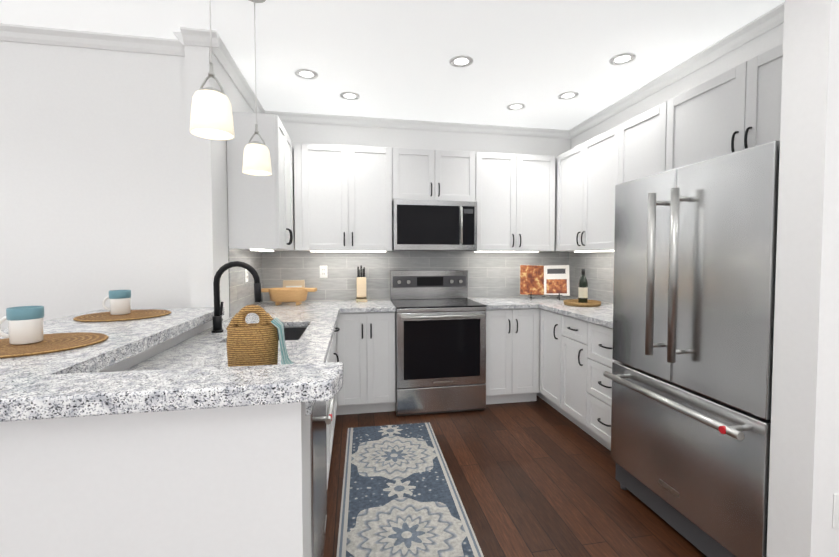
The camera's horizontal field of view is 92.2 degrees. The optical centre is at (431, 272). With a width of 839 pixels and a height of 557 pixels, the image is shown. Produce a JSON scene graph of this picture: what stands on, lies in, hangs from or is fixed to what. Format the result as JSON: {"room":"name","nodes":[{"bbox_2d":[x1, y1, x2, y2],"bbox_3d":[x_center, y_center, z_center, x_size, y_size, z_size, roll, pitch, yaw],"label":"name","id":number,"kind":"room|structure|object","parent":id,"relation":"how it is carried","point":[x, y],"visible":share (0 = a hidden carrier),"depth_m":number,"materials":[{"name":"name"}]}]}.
{"room":"kitchen","nodes":[
{"label":"kitchen","id":0,"kind":"room"},
{"bbox_2d":[0,41,190,329],"bbox_3d":[-3.205,-0.080,2.276,3.510,2.640,0.100,0,2,-11],"label":"wall","id":1,"kind":"structure","parent":0,"point":[93,183],"depth_m":2.43,"materials":[{"name":"paint"}]},
{"bbox_2d":[0,23,184,56],"bbox_3d":[-3.190,-1.360,2.149,3.510,0.072,0.060,0,2,-11],"label":"crown molding","id":2,"kind":"structure","parent":1,"relation":"attached to","point":[79,38],"depth_m":2.37,"materials":[{"name":"paint"}]},
{"bbox_2d":[0,402,307,556],"bbox_3d":[-0.989,0.802,0.984,1.310,0.975,0.100,0,2,-11],"label":"wall","id":3,"kind":"structure","parent":0,"point":[223,482],"depth_m":0.98,"materials":[{"name":"white paint"}]},
{"bbox_2d":[99,45,259,371],"bbox_3d":[-1.364,-0.083,2.338,0.130,2.640,2.766,0,2,-11],"label":"wall","id":4,"kind":"structure","parent":0,"point":[207,204],"depth_m":2.42,"materials":[{"name":"paint"}]},
{"bbox_2d":[0,307,343,421],"bbox_3d":[-1.067,0.263,1.656,1.415,0.049,1.637,0,2,-11],"label":"bar","id":5,"kind":"object","parent":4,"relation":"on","point":[69,383],"visible":0.94,"depth_m":0.99,"materials":[{"name":"stone"}]},
{"bbox_2d":[0,332,107,357],"bbox_3d":[-1.357,0.243,1.377,0.400,0.010,0.400,0,2,-11],"label":"placemat","id":6,"kind":"object","parent":5,"relation":"on","point":[54,342],"visible":0.85,"depth_m":1.35,"materials":[{"name":"brown wicker"}]},
{"bbox_2d":[0,306,43,344],"bbox_3d":[-1.389,0.178,1.369,0.116,0.121,0.092,0,2,-11],"label":"mug","id":7,"kind":"object","parent":6,"relation":"on","point":[25,324],"visible":1,"depth_m":1.34,"materials":[{"name":"white ceramic"}]},
{"bbox_2d":[73,309,170,321],"bbox_3d":[-1.571,0.217,2.069,0.400,0.010,0.400,0,2,-11],"label":"placemat","id":8,"kind":"object","parent":5,"relation":"on","point":[132,315],"visible":0.77,"depth_m":2.00,"materials":[{"name":"brown wicker"}]},
{"bbox_2d":[102,290,130,314],"bbox_3d":[-1.602,0.151,2.061,0.116,0.121,0.092,0,2,-11],"label":"mug","id":9,"kind":"object","parent":8,"relation":"on","point":[120,302],"visible":1,"depth_m":2.03,"materials":[{"name":"white ceramic"}]},
{"bbox_2d":[173,31,184,46],"bbox_3d":[-1.487,-1.371,2.427,0.060,0.072,0.150,0,2,-11],"label":"crown mould nib side","id":10,"kind":"structure","parent":4,"relation":"attached to","point":[178,35],"depth_m":2.35,"materials":[{"name":"paint"}]},
{"bbox_2d":[180,27,219,47],"bbox_3d":[-1.345,-1.368,2.347,0.190,0.072,0.060,0,2,-11],"label":"crown molding","id":11,"kind":"structure","parent":4,"relation":"attached to","point":[195,37],"depth_m":2.34,"materials":[{"name":"paint"}]},
{"bbox_2d":[209,36,264,113],"bbox_3d":[-1.408,-1.394,3.027,0.060,0.072,1.300,0,2,-11],"label":"crown molding","id":12,"kind":"structure","parent":4,"relation":"attached to","point":[225,59],"depth_m":2.82,"materials":[{"name":"paint"}]},
{"bbox_2d":[228,246,263,317],"bbox_3d":[-1.460,0.044,3.209,0.005,0.489,0.970,0,2,-11],"label":"tile backsplash","id":13,"kind":"structure","parent":4,"relation":"attached to","point":[241,293],"depth_m":3.05,"materials":[{"name":"grey tile"}]},
{"bbox_2d":[245,269,247,281],"bbox_3d":[-1.442,0.016,3.155,0.007,0.116,0.072,0,2,-11],"label":"electrical outlet","id":14,"kind":"object","parent":13,"relation":"attached to","point":[246,275],"visible":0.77,"depth_m":3.14,"materials":[{"name":"white plastic"}]},
{"bbox_2d":[227,112,295,250],"bbox_3d":[-1.283,-0.639,3.230,0.362,0.915,0.996,0,2,-11],"label":"upper cabinet","id":15,"kind":"object","parent":4,"relation":"attached to","point":[261,212],"visible":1,"depth_m":2.75,"materials":[{"name":"white wood"}]},
{"bbox_2d":[250,249,273,251],"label":"under-cabinet light","id":16,"kind":"object","parent":15,"relation":"attached to","point":[250,249],"depth_m":2.92,"materials":[{"name":"white plastic"}]},
{"bbox_2d":[0,0,784,129],"bbox_3d":[-0.745,-1.384,0.505,7.700,0.100,6.700,0,2,-11],"label":"ceiling","id":17,"kind":"structure","parent":0,"point":[387,59],"depth_m":2.48,"materials":[{"name":"paint"}]},
{"bbox_2d":[190,0,234,139],"bbox_3d":[-0.755,-0.921,1.376,0.136,0.890,0.136,0,2,-11],"label":"pendant light","id":18,"kind":"object","parent":17,"relation":"hanging from","point":[211,114],"visible":1,"depth_m":1.35,"materials":[{"name":"white glass"}]},
{"bbox_2d":[242,0,271,175],"bbox_3d":[-0.876,-0.946,2.014,0.136,0.890,0.136,0,2,-11],"label":"pendant light","id":19,"kind":"object","parent":17,"relation":"hanging from","point":[256,159],"visible":1,"depth_m":1.99,"materials":[{"name":"white glass"}]},
{"bbox_2d":[295,69,317,79],"bbox_3d":[-0.893,-1.421,2.890,0.159,0.005,0.159,-1,2,-17],"label":"recessed light","id":20,"kind":"object","parent":17,"relation":"in","point":[302,73],"depth_m":2.89,"materials":[{"name":"paint"}]},
{"bbox_2d":[340,92,359,99],"bbox_3d":[-0.662,-1.436,3.279,0.159,0.005,0.159,-1,2,-17],"label":"recessed light","id":21,"kind":"object","parent":17,"relation":"in","point":[345,95],"depth_m":3.27,"materials":[{"name":"paint"}]},
{"bbox_2d":[449,55,472,66],"bbox_3d":[0.201,-1.414,2.701,0.159,0.005,0.159,-1,2,-17],"label":"recessed light","id":22,"kind":"object","parent":17,"relation":"in","point":[466,61],"depth_m":2.70,"materials":[{"name":"paint"}]},
{"bbox_2d":[507,103,524,109],"bbox_3d":[0.738,-1.445,3.515,0.159,0.005,0.159,-1,2,-17],"label":"recessed light","id":23,"kind":"object","parent":17,"relation":"in","point":[515,106],"depth_m":3.51,"materials":[{"name":"paint"}]},
{"bbox_2d":[558,91,578,99],"bbox_3d":[1.111,-1.436,3.270,0.159,0.005,0.159,-1,2,-17],"label":"recessed light","id":24,"kind":"object","parent":17,"relation":"in","point":[570,94],"depth_m":3.27,"materials":[{"name":"paint"}]},
{"bbox_2d":[609,53,635,64],"bbox_3d":[1.266,-1.413,2.669,0.159,0.005,0.159,-1,2,-17],"label":"recessed light","id":25,"kind":"object","parent":17,"relation":"in","point":[624,58],"depth_m":2.67,"materials":[{"name":"paint"}]},
{"bbox_2d":[282,122,570,300],"bbox_3d":[-0.070,-0.147,4.042,3.310,2.640,0.100,0,2,-11],"label":"wall","id":26,"kind":"structure","parent":0,"point":[376,137],"depth_m":3.94,"materials":[{"name":"paint"}]},
{"bbox_2d":[294,142,393,250],"bbox_3d":[-0.784,-0.657,3.665,0.833,0.915,0.326,0,2,-11],"label":"upper cabinet","id":27,"kind":"object","parent":26,"relation":"attached to","point":[345,196],"depth_m":3.51,"materials":[{"name":"white wood"}]},
{"bbox_2d":[310,251,385,251],"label":"under-cabinet light","id":28,"kind":"object","parent":27,"relation":"attached to","point":[310,251],"depth_m":3.66,"materials":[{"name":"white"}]},
{"bbox_2d":[264,251,567,301],"bbox_3d":[-0.045,0.014,3.999,3.079,0.489,0.005,0,2,-11],"label":"tile backsplash","id":29,"kind":"structure","parent":26,"relation":"attached to","point":[493,274],"depth_m":3.92,"materials":[{"name":"grey tile"}]},
{"bbox_2d":[319,266,326,277],"bbox_3d":[-1.017,-0.008,3.806,0.072,0.116,0.007,0,2,-11],"label":"electrical outlet","id":30,"kind":"object","parent":29,"relation":"attached to","point":[323,271],"visible":1,"depth_m":3.80,"materials":[{"name":"white plastic"}]},
{"bbox_2d":[264,110,570,138],"bbox_3d":[-0.040,-1.428,3.917,3.080,0.072,0.060,0,2,-11],"label":"crown molding","id":31,"kind":"structure","parent":26,"relation":"attached to","point":[297,117],"depth_m":3.89,"materials":[{"name":"paint"}]},
{"bbox_2d":[394,148,477,201],"bbox_3d":[0.002,-0.888,3.806,0.769,0.464,0.326,0,2,-11],"label":"upper cabinet","id":32,"kind":"object","parent":26,"relation":"attached to","point":[419,174],"depth_m":3.65,"materials":[{"name":"white wood"}]},
{"bbox_2d":[392,199,476,250],"bbox_3d":[0.013,-0.426,3.769,0.757,0.446,0.439,0,2,-11],"label":"microwave","id":33,"kind":"object","parent":32,"relation":"attached to","point":[427,225],"visible":0.98,"depth_m":3.59,"materials":[{"name":"metal"}]},
{"bbox_2d":[477,152,554,251],"bbox_3d":[0.772,-0.668,3.961,0.798,0.915,0.326,0,2,-11],"label":"upper cabinet","id":34,"kind":"object","parent":26,"relation":"attached to","point":[516,202],"depth_m":3.80,"materials":[{"name":"white wood"}]},
{"bbox_2d":[474,251,537,252],"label":"under-cabinet light","id":35,"kind":"object","parent":34,"relation":"attached to","point":[474,251],"depth_m":3.94,"materials":[{"name":"white plastic"}]},
{"bbox_2d":[323,396,706,556],"bbox_3d":[-0.745,1.354,0.609,7.700,0.100,6.700,0,2,-11],"label":"floor","id":36,"kind":"structure","parent":0,"point":[536,478],"depth_m":2.33,"materials":[{"name":"brown wood"}]},
{"bbox_2d":[291,327,334,546],"bbox_3d":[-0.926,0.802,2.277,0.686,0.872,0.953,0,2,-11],"label":"base cabinet","id":37,"kind":"object","parent":36,"relation":"on","point":[332,356],"depth_m":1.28,"materials":[{"name":"white wood"}]},
{"bbox_2d":[310,396,334,556],"bbox_3d":[-0.699,0.832,1.525,0.660,0.870,0.596,0,2,-11],"label":"dishwasher","id":38,"kind":"object","parent":36,"relation":"on","point":[320,419],"visible":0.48,"depth_m":1.44,"materials":[{"name":"metal"}]},
{"bbox_2d":[335,327,338,418],"bbox_3d":[-1.049,0.777,2.920,0.686,0.872,0.592,0,2,-11],"label":"base cabinet","id":39,"kind":"object","parent":36,"relation":"on","point":[336,356],"depth_m":3.16,"materials":[{"name":"white wood"}]},
{"bbox_2d":[124,300,343,414],"bbox_3d":[-0.944,0.338,2.432,0.707,0.038,2.755,0,2,-11],"label":"countertop","id":40,"kind":"structure","parent":39,"relation":"on","point":[207,348],"depth_m":1.93,"materials":[{"name":"stone"}]},
{"bbox_2d":[211,261,261,332],"bbox_3d":[-1.080,0.130,2.250,0.263,0.390,0.099,0,2,-11],"label":"faucet","id":41,"kind":"object","parent":40,"relation":"on","point":[217,318],"visible":1,"depth_m":2.21,"materials":[{"name":"black metal"}]},
{"bbox_2d":[226,305,277,366],"bbox_3d":[-0.609,0.234,1.377,0.167,0.250,0.083,0,2,-11],"label":"basket","id":42,"kind":"object","parent":40,"relation":"on","point":[252,344],"visible":0.85,"depth_m":1.35,"materials":[{"name":"brown wicker"}]},
{"bbox_2d":[271,317,292,363],"bbox_3d":[-0.479,0.257,1.341,0.111,0.192,0.200,0,2,-11],"label":"towel","id":43,"kind":"object","parent":40,"relation":"on","point":[276,322],"visible":0.44,"depth_m":1.38,"materials":[{"name":"teal fabric"}]},
{"bbox_2d":[261,287,316,304],"bbox_3d":[-1.236,0.207,3.497,0.476,0.142,0.208,0,2,-11],"label":"dough bowl","id":44,"kind":"object","parent":40,"relation":"on","point":[297,295],"visible":0.9,"depth_m":3.43,"materials":[{"name":"brown wood"}]},
{"bbox_2d":[277,327,306,340],"bbox_3d":[-0.901,0.452,2.277,0.366,0.176,0.596,0,2,-11],"label":"sink","id":45,"kind":"object","parent":40,"relation":"in","point":[293,333],"depth_m":2.58,"materials":[{"name":"metal"}]},
{"bbox_2d":[283,280,304,301],"bbox_3d":[-1.261,0.170,3.704,0.190,0.200,0.030,-1,2,-17],"label":"block sign","id":46,"kind":"object","parent":40,"relation":"on","point":[293,283],"visible":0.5,"depth_m":3.69,"materials":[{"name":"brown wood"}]},
{"bbox_2d":[336,312,395,414],"bbox_3d":[-0.594,0.751,3.599,0.499,0.873,0.632,0,2,-11],"label":"base cabinet","id":47,"kind":"object","parent":36,"relation":"on","point":[365,346],"visible":0.94,"depth_m":3.33,"materials":[{"name":"white wood"}]},
{"bbox_2d":[340,300,395,312],"bbox_3d":[-0.566,0.294,3.587,0.444,0.038,0.625,0,2,-11],"label":"countertop","id":48,"kind":"structure","parent":47,"relation":"on","point":[349,306],"depth_m":3.37,"materials":[{"name":"stone"}]},
{"bbox_2d":[356,265,366,301],"bbox_3d":[-0.653,0.100,3.772,0.100,0.334,0.169,0,2,-11],"label":"knife block","id":49,"kind":"object","parent":48,"relation":"on","point":[361,287],"visible":0.98,"depth_m":3.75,"materials":[{"name":"brown wood"}]},
{"bbox_2d":[336,422,483,556],"bbox_3d":[-0.137,1.245,2.035,0.640,0.008,2.300,0,2,-10],"label":"rug","id":50,"kind":"object","parent":36,"relation":"on","point":[400,496],"visible":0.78,"depth_m":2.19,"materials":[{"name":"blue fabric"}]},
{"bbox_2d":[390,270,486,415],"bbox_3d":[0.041,0.585,3.662,0.765,1.195,0.712,0,2,-11],"label":"range","id":51,"kind":"object","parent":36,"relation":"on","point":[440,334],"visible":0.98,"depth_m":3.40,"materials":[{"name":"metal"}]},
{"bbox_2d":[485,308,539,404],"bbox_3d":[0.673,0.742,3.840,0.534,0.873,0.632,0,2,-11],"label":"base cabinet","id":52,"kind":"object","parent":36,"relation":"on","point":[512,355],"visible":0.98,"depth_m":3.57,"materials":[{"name":"white wood"}]},
{"bbox_2d":[468,297,539,308],"bbox_3d":[0.638,0.285,3.816,0.465,0.038,0.625,0,2,-11],"label":"countertop","id":53,"kind":"structure","parent":52,"relation":"on","point":[495,302],"depth_m":3.67,"materials":[{"name":"stone"}]},
{"bbox_2d":[537,309,556,406],"bbox_3d":[1.314,0.757,3.452,0.616,0.872,0.431,0,2,-11],"label":"base cabinet","id":54,"kind":"object","parent":36,"relation":"on","point":[548,319],"depth_m":3.50,"materials":[{"name":"white wood"}]},
{"bbox_2d":[553,313,580,424],"bbox_3d":[1.372,0.769,3.145,0.616,0.872,0.428,0,2,-11],"label":"base cabinet","id":55,"kind":"object","parent":36,"relation":"on","point":[576,360],"depth_m":3.16,"materials":[{"name":"white wood"}]},
{"bbox_2d":[524,296,612,327],"bbox_3d":[1.314,0.303,3.351,0.637,0.038,1.792,0,2,-11],"label":"countertop","id":56,"kind":"structure","parent":55,"relation":"on","point":[602,315],"depth_m":3.18,"materials":[{"name":"stone"}]},
{"bbox_2d":[528,292,561,299],"bbox_3d":[1.091,0.119,3.955,0.329,0.280,0.342,0,2,-11],"label":"cookbook stand","id":57,"kind":"object","parent":56,"relation":"on","point":[559,295],"visible":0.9,"depth_m":3.86,"materials":[{"name":"black metal"}]},
{"bbox_2d":[520,265,569,295],"bbox_3d":[1.112,0.075,3.965,0.469,0.302,0.117,0,2,11],"label":"cookbook","id":58,"kind":"object","parent":57,"relation":"on","point":[541,280],"visible":0.92,"depth_m":3.96,"materials":[{"name":"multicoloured paper"}]},
{"bbox_2d":[564,299,600,306],"bbox_3d":[1.298,0.261,3.473,0.304,0.035,0.304,0,2,-11],"label":"wooden tray","id":59,"kind":"object","parent":56,"relation":"on","point":[574,302],"visible":0.98,"depth_m":3.37,"materials":[{"name":"brown wood"}]},
{"bbox_2d":[578,269,587,302],"bbox_3d":[1.314,0.117,3.490,0.077,0.300,0.077,0,2,-11],"label":"wine bottle","id":60,"kind":"object","parent":59,"relation":"on","point":[583,290],"visible":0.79,"depth_m":3.46,"materials":[{"name":"green glass"}]},
{"bbox_2d":[577,320,615,450],"bbox_3d":[1.449,0.784,2.741,0.616,0.872,0.509,0,2,-11],"label":"base cabinet","id":61,"kind":"object","parent":36,"relation":"on","point":[594,407],"depth_m":2.78,"materials":[{"name":"white wood"}]},
{"bbox_2d":[603,140,779,556],"bbox_3d":[1.463,0.382,1.958,0.844,1.740,0.895,0,2,-11],"label":"refrigerator","id":62,"kind":"object","parent":36,"relation":"on","point":[695,249],"visible":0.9,"depth_m":1.74,"materials":[{"name":"metal"}]},
{"bbox_2d":[571,23,783,303],"bbox_3d":[1.774,-0.105,2.936,0.100,2.640,2.765,0,2,-11],"label":"wall","id":63,"kind":"structure","parent":0,"point":[763,43],"depth_m":2.70,"materials":[{"name":"paint"}]},
{"bbox_2d":[545,157,573,251],"bbox_3d":[1.340,-0.671,4.038,0.326,0.915,0.388,0,2,-11],"label":"upper cabinet","id":64,"kind":"object","parent":63,"relation":"attached to","point":[555,157],"depth_m":4.10,"materials":[{"name":"white wood"}]},
{"bbox_2d":[554,130,608,250],"bbox_3d":[1.456,-0.647,3.426,0.326,0.915,0.970,0,2,-11],"label":"upper cabinet","id":65,"kind":"object","parent":63,"relation":"attached to","point":[582,173],"depth_m":3.42,"materials":[{"name":"white wood"}]},
{"bbox_2d":[574,250,613,251],"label":"under-cabinet light","id":66,"kind":"object","parent":65,"relation":"attached to","point":[601,250],"depth_m":3.44,"materials":[{"name":"white plastic"}]},
{"bbox_2d":[568,252,613,303],"bbox_3d":[1.635,0.037,3.390,0.005,0.489,1.770,0,2,-11],"label":"tile backsplash","id":67,"kind":"structure","parent":63,"relation":"attached to","point":[598,266],"depth_m":3.83,"materials":[{"name":"grey tile"}]},
{"bbox_2d":[609,98,672,249],"bbox_3d":[1.579,-0.623,2.778,0.326,0.915,0.575,0,2,-11],"label":"upper cabinet","id":68,"kind":"object","parent":63,"relation":"attached to","point":[641,146],"depth_m":2.75,"materials":[{"name":"white wood"}]},
{"bbox_2d":[569,2,784,138],"bbox_3d":[1.696,-1.388,2.872,0.060,0.072,2.765,0,2,-11],"label":"crown molding","id":69,"kind":"structure","parent":63,"relation":"attached to","point":[759,26],"depth_m":2.66,"materials":[{"name":"paint"}]},
{"bbox_2d":[673,43,782,168],"bbox_3d":[1.720,-0.802,2.033,0.326,0.500,1.045,0,2,-11],"label":"upper cabinet","id":70,"kind":"object","parent":63,"relation":"attached to","point":[737,108],"depth_m":2.08,"materials":[{"name":"white wood"}]},
{"bbox_2d":[767,0,838,556],"bbox_3d":[2.095,-0.051,1.519,1.760,2.640,0.140,0,2,-11],"label":"wall","id":71,"kind":"structure","parent":0,"point":[804,467],"depth_m":1.33,"materials":[{"name":"paint"}]},
{"bbox_2d":[832,493,838,527],"bbox_3d":[1.362,0.786,1.336,0.072,0.116,0.007,0,2,-11],"label":"electrical outlet","id":72,"kind":"object","parent":71,"relation":"attached to","point":[836,511],"visible":1,"depth_m":1.33,"materials":[{"name":"white plastic"}]}
]}

